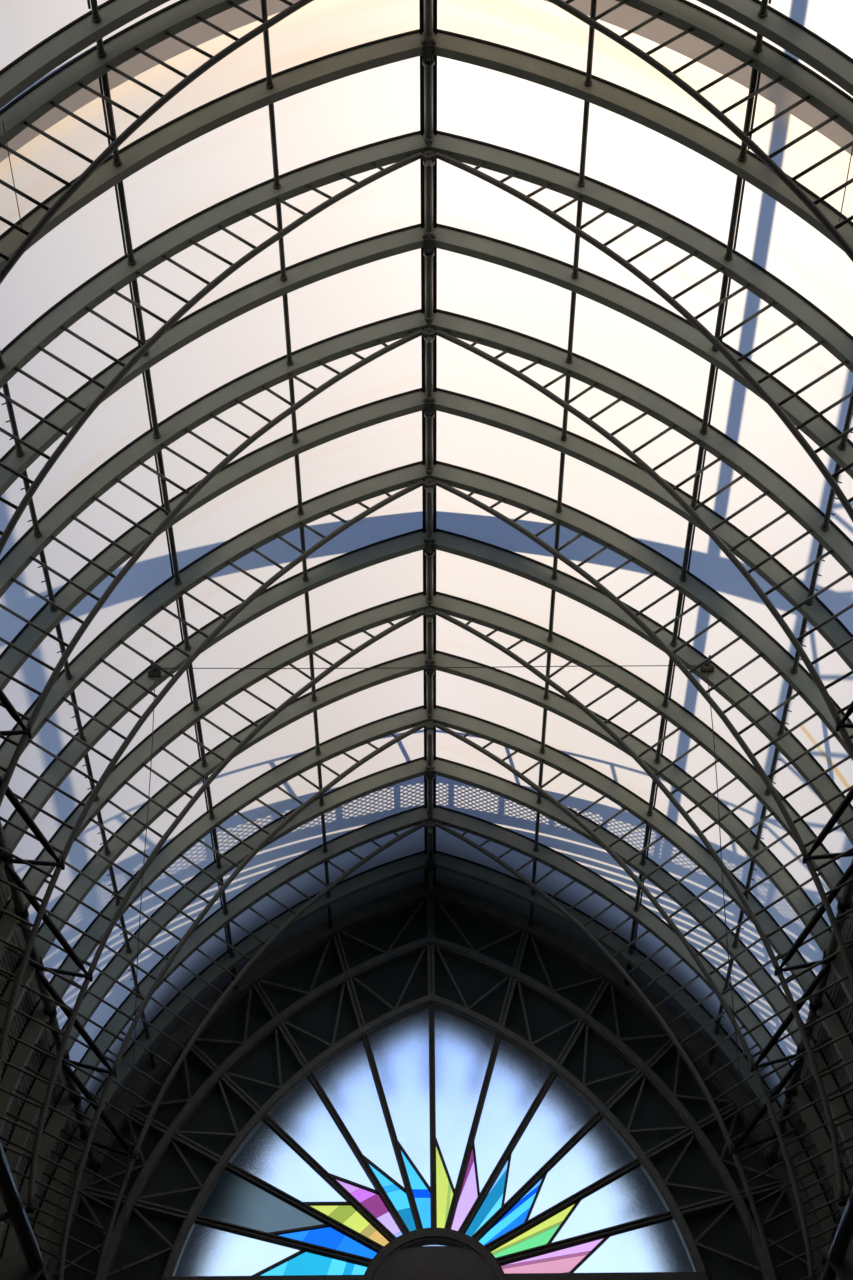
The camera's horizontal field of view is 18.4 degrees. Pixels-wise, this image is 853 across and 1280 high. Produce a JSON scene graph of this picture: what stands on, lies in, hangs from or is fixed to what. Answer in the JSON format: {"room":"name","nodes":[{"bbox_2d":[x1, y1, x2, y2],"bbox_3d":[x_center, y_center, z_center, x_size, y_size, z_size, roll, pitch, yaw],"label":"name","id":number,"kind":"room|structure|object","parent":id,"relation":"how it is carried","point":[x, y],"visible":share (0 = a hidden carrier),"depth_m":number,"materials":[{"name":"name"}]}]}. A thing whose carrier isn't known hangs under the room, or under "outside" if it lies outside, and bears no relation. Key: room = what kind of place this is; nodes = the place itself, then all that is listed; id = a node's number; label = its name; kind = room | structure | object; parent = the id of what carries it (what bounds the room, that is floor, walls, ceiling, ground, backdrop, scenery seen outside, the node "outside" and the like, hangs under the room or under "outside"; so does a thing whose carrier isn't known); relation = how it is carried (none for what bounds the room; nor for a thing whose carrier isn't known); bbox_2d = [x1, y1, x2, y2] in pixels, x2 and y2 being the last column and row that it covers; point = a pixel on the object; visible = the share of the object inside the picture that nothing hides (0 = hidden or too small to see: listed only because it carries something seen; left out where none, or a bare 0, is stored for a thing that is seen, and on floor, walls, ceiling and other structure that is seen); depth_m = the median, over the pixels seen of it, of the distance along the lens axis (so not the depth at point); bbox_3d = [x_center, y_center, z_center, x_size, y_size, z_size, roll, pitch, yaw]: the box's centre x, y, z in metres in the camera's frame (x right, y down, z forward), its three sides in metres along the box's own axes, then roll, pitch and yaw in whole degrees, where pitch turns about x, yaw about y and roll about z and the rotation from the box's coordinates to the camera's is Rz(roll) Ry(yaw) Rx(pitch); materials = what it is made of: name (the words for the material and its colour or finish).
{"room":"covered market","nodes":[
{"label":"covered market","id":0,"kind":"room"},
{"bbox_2d":[0,868,82,1255],"bbox_3d":[-9.736,5.030,30.463,1.870,28.029,73.750,0,-33,0],"label":"wall","id":1,"kind":"structure","parent":0,"point":[9,960],"depth_m":61.37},
{"bbox_2d":[0,1141,50,1279],"bbox_3d":[-9.042,12.864,53.979,2.293,1.475,24.250,0,-33,0],"label":"pipe","id":2,"kind":"object","parent":1,"relation":"attached to","point":[30,1264],"visible":1,"depth_m":53.62,"materials":[{"name":"metal"}]},
{"bbox_2d":[0,130,852,554],"bbox_3d":[0.106,-2.400,43.553,20.780,16.300,5.036,0,-33,0],"label":"truss","id":3,"kind":"object","parent":1,"relation":"attached to","point":[402,150],"visible":1,"depth_m":46.31,"materials":[{"name":"grey metal"}]},
{"bbox_2d":[0,309,852,805],"bbox_3d":[0.117,0.317,47.751,20.780,16.300,5.036,0,-33,0],"label":"truss","id":4,"kind":"object","parent":1,"relation":"attached to","point":[408,326],"visible":0.99,"depth_m":50.19,"materials":[{"name":"grey metal"}]},
{"bbox_2d":[0,591,852,1212],"bbox_3d":[0.140,5.752,56.145,20.780,16.300,5.036,0,-33,0],"label":"truss","id":5,"kind":"object","parent":1,"relation":"attached to","point":[445,606],"visible":0.99,"depth_m":57.95,"materials":[{"name":"grey metal"}]},
{"bbox_2d":[0,705,852,1279],"bbox_3d":[0.151,8.469,60.342,20.780,16.300,5.036,0,-33,0],"label":"truss","id":6,"kind":"object","parent":1,"relation":"attached to","point":[443,719],"visible":0.95,"depth_m":61.82,"materials":[{"name":"grey metal"}]},
{"bbox_2d":[0,805,852,1279],"bbox_3d":[0.162,11.186,64.540,20.780,16.300,5.036,0,-33,0],"label":"truss","id":7,"kind":"object","parent":1,"relation":"attached to","point":[417,817],"visible":0.91,"depth_m":66.03,"materials":[{"name":"black metal"}]},
{"bbox_2d":[0,820,100,1171],"bbox_3d":[-8.653,3.427,52.464,0.286,0.286,37.800,0,-33,0],"label":"beam","id":8,"kind":"structure","parent":7,"relation":"attached to","point":[20,909],"depth_m":59.70,"materials":[{"name":"metal"}]},
{"bbox_2d":[0,351,156,1068],"bbox_3d":[-7.271,1.128,53.909,0.197,0.152,37.634,0,-33,0],"label":"purlin","id":9,"kind":"object","parent":7,"relation":"attached to","point":[19,452],"visible":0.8,"depth_m":53.24,"materials":[{"name":"black metal"}]},
{"bbox_2d":[261,0,332,928],"bbox_3d":[-2.655,-2.334,56.088,0.138,0.138,37.550,0,-33,0],"label":"purlin","id":10,"kind":"object","parent":7,"relation":"attached to","point":[269,84],"visible":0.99,"depth_m":52.08,"materials":[{"name":"black metal"}]},
{"bbox_2d":[419,0,436,899],"bbox_3d":[0.064,-3.208,56.840,0.305,0.430,37.875,0,-33,0],"label":"ridge beam","id":11,"kind":"structure","parent":7,"relation":"attached to","point":[427,8],"depth_m":53.73,"materials":[{"name":"black metal"}]},
{"bbox_2d":[766,851,852,1166],"bbox_3d":[8.912,3.281,52.511,0.286,0.286,37.800,0,-33,0],"label":"beam","id":12,"kind":"structure","parent":7,"relation":"attached to","point":[845,901],"depth_m":60.31,"materials":[{"name":"metal"}]},
{"bbox_2d":[821,1175,852,1264],"bbox_3d":[10.014,5.563,50.838,0.125,0.125,37.625,0,-33,0],"label":"wall rail","id":13,"kind":"object","parent":7,"relation":"attached to","point":[849,1189],"visible":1,"depth_m":63.95,"materials":[{"name":"metal"}]},
{"bbox_2d":[0,0,852,283],"bbox_3d":[0.095,-5.117,39.356,20.780,16.300,5.036,0,-33,0],"label":"truss","id":14,"kind":"object","parent":1,"relation":"attached to","point":[19,114],"visible":1,"depth_m":41.79,"materials":[{"name":"grey metal"}]},
{"bbox_2d":[2,121,21,227],"bbox_3d":[-6.587,-7.384,41.856,0.017,0.067,2.400,0,-33,0],"label":"wire","id":15,"kind":"object","parent":14,"relation":"attached to","point":[2,121],"visible":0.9,"depth_m":41.92,"materials":[{"name":"grey metal"}]},
{"bbox_2d":[839,145,852,221],"bbox_3d":[6.725,-7.494,41.892,0.017,0.067,2.400,-1,-33,0],"label":"wire","id":16,"kind":"object","parent":14,"relation":"attached to","point":[852,145],"visible":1,"depth_m":42.10,"materials":[{"name":"grey metal"}]},
{"bbox_2d":[0,29,852,269],"bbox_3d":[0.101,-3.758,41.455,20.780,16.300,0.302,0,-33,0],"label":"rib","id":17,"kind":"object","parent":1,"relation":"attached to","point":[220,111],"visible":0.85,"depth_m":44.76,"materials":[{"name":"grey paint"}]},
{"bbox_2d":[0,223,852,496],"bbox_3d":[0.112,-1.041,45.652,20.780,16.300,0.302,0,-33,0],"label":"rib","id":18,"kind":"object","parent":1,"relation":"attached to","point":[270,287],"visible":0.87,"depth_m":48.83,"materials":[{"name":"grey paint"}]},
{"bbox_2d":[0,388,852,690],"bbox_3d":[0.123,1.676,49.850,20.780,16.300,0.302,0,-33,0],"label":"rib","id":19,"kind":"object","parent":1,"relation":"attached to","point":[273,453],"visible":0.88,"depth_m":52.85,"materials":[{"name":"grey paint"}]},
{"bbox_2d":[0,528,852,872],"bbox_3d":[0.134,4.393,54.047,20.780,16.300,0.302,0,-33,0],"label":"rib","id":20,"kind":"object","parent":1,"relation":"attached to","point":[73,752],"visible":0.72,"depth_m":56.81,"materials":[{"name":"grey paint"}]},
{"bbox_2d":[0,650,852,1036],"bbox_3d":[0.145,7.110,58.244,20.780,16.300,0.302,0,-33,0],"label":"rib","id":21,"kind":"object","parent":1,"relation":"attached to","point":[130,830],"visible":0.77,"depth_m":60.71,"materials":[{"name":"grey paint"}]},
{"bbox_2d":[0,757,852,1238],"bbox_3d":[0.156,9.828,62.441,20.780,16.300,0.302,0,-33,0],"label":"rib","id":22,"kind":"object","parent":1,"relation":"attached to","point":[698,910],"visible":0.84,"depth_m":64.64,"materials":[{"name":"grey paint"}]},
{"bbox_2d":[0,0,852,108],"bbox_3d":[0.093,-5.525,38.727,20.780,16.300,0.302,0,-33,0],"label":"rib","id":23,"kind":"object","parent":1,"relation":"attached to","point":[818,53],"visible":1,"depth_m":41.14,"materials":[{"name":"grey paint"}]},
{"bbox_2d":[0,461,852,1080],"bbox_3d":[0.128,3.034,51.948,20.780,16.300,5.036,0,-33,0],"label":"truss","id":24,"kind":"object","parent":1,"relation":"attached to","point":[446,476],"visible":0.98,"depth_m":54.05,"materials":[{"name":"grey metal"}]},
{"bbox_2d":[87,0,238,988],"bbox_3d":[-5.161,-0.759,55.239,0.168,0.157,37.825,0,-33,0],"label":"purlin","id":25,"kind":"object","parent":24,"relation":"attached to","point":[96,18],"visible":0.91,"depth_m":50.06,"materials":[{"name":"black metal"}]},
{"bbox_2d":[528,0,596,926],"bbox_3d":[2.800,-2.379,56.103,0.138,0.138,37.550,0,-33,0],"label":"purlin","id":26,"kind":"object","parent":24,"relation":"attached to","point":[588,82],"visible":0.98,"depth_m":52.19,"materials":[{"name":"black metal"}]},
{"bbox_2d":[623,0,770,985],"bbox_3d":[5.336,-0.846,55.267,0.168,0.157,37.825,0,-33,0],"label":"purlin","id":27,"kind":"object","parent":24,"relation":"attached to","point":[762,13],"visible":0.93,"depth_m":50.10,"materials":[{"name":"black metal"}]},
{"bbox_2d":[707,387,852,1063],"bbox_3d":[7.485,1.006,53.949,0.197,0.152,37.634,0,-33,0],"label":"purlin","id":28,"kind":"object","parent":24,"relation":"attached to","point":[842,446],"visible":0.8,"depth_m":54.12,"materials":[{"name":"black metal"}]},
{"bbox_2d":[32,850,839,1279],"bbox_3d":[0.168,12.545,66.638,20.780,16.300,0.302,0,-33,0],"label":"rib","id":29,"kind":"object","parent":1,"relation":"attached to","point":[667,984],"visible":0.7,"depth_m":68.85,"materials":[{"name":"grey paint"}]},
{"bbox_2d":[0,0,852,1136],"bbox_3d":[0.094,-0.187,54.706,18.150,7.925,37.625,0,-33,0],"label":"ceiling","id":30,"kind":"structure","parent":0,"point":[475,102],"depth_m":51.68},
{"bbox_2d":[148,660,160,676],"bbox_3d":[-5.816,0.607,56.283,0.275,0.378,0.115,0,-33,0],"label":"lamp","id":31,"kind":"object","parent":30,"relation":"attached to","point":[154,671],"visible":0.83,"depth_m":56.22,"materials":[{"name":"black metal"}]},
{"bbox_2d":[119,676,154,1279],"bbox_3d":[-5.702,10.678,49.757,0.076,23.750,0.018,0,-33,0],"label":"rope","id":32,"kind":"object","parent":31,"relation":"hanging from","point":[154,676],"visible":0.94,"depth_m":52.13,"materials":[{"name":"grey metal"}]},
{"bbox_2d":[701,655,713,672],"bbox_3d":[6.008,0.509,56.315,0.275,0.378,0.115,0,-33,0],"label":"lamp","id":33,"kind":"object","parent":30,"relation":"attached to","point":[707,666],"visible":0.79,"depth_m":56.25,"materials":[{"name":"black metal"}]},
{"bbox_2d":[164,665,696,668],"bbox_3d":[0.109,0.576,56.371,11.725,0.069,0.019,0,-33,0],"label":"rope","id":34,"kind":"object","parent":33,"relation":"attached to","point":[627,665],"visible":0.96,"depth_m":56.36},
{"bbox_2d":[707,671,753,1279],"bbox_3d":[6.098,10.580,49.789,0.076,23.750,0.018,0,-33,0],"label":"rope","id":35,"kind":"object","parent":33,"relation":"hanging from","point":[707,671],"visible":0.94,"depth_m":52.12,"materials":[{"name":"grey metal"}]},
{"bbox_2d":[53,903,816,1279],"bbox_3d":[0.251,21.653,63.498,22.000,35.860,0.175,0,-33,0],"label":"truss","id":36,"kind":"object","parent":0,"point":[728,1236],"depth_m":69.93,"materials":[{"name":"black metal"}]},
{"bbox_2d":[42,883,826,1279],"bbox_3d":[0.169,13.301,68.518,20.808,15.557,0.475,0,-33,0],"label":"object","id":37,"kind":"object","parent":36,"relation":"attached to","point":[369,912],"visible":0.94,"depth_m":69.83,"materials":[{"name":"metal"}]},
{"bbox_2d":[162,1003,706,1279],"bbox_3d":[0.167,13.116,68.667,13.750,8.110,0.475,0,-33,0],"label":"window","id":38,"kind":"structure","parent":37,"relation":"attached to","point":[432,1118],"depth_m":68.23,"materials":[{"name":"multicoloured glass"}]},
{"bbox_2d":[364,1228,504,1279],"bbox_3d":[0.195,15.898,66.755,3.800,1.988,0.662,0,-33,0],"label":"hub","id":39,"kind":"object","parent":38,"relation":"attached to","point":[424,1253],"visible":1,"depth_m":66.61,"materials":[{"name":"black metal"}]},
{"bbox_2d":[789,920,852,1230],"bbox_3d":[10.140,4.865,30.516,1.870,28.029,73.750,0,-33,0],"label":"wall","id":40,"kind":"structure","parent":0,"point":[836,993],"depth_m":62.26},
{"bbox_2d":[821,1187,852,1279],"bbox_3d":[9.450,12.711,54.029,2.293,1.475,24.250,0,-33,0],"label":"pipe","id":41,"kind":"object","parent":40,"relation":"attached to","point":[839,1256],"visible":1,"depth_m":54.76,"materials":[{"name":"metal"}]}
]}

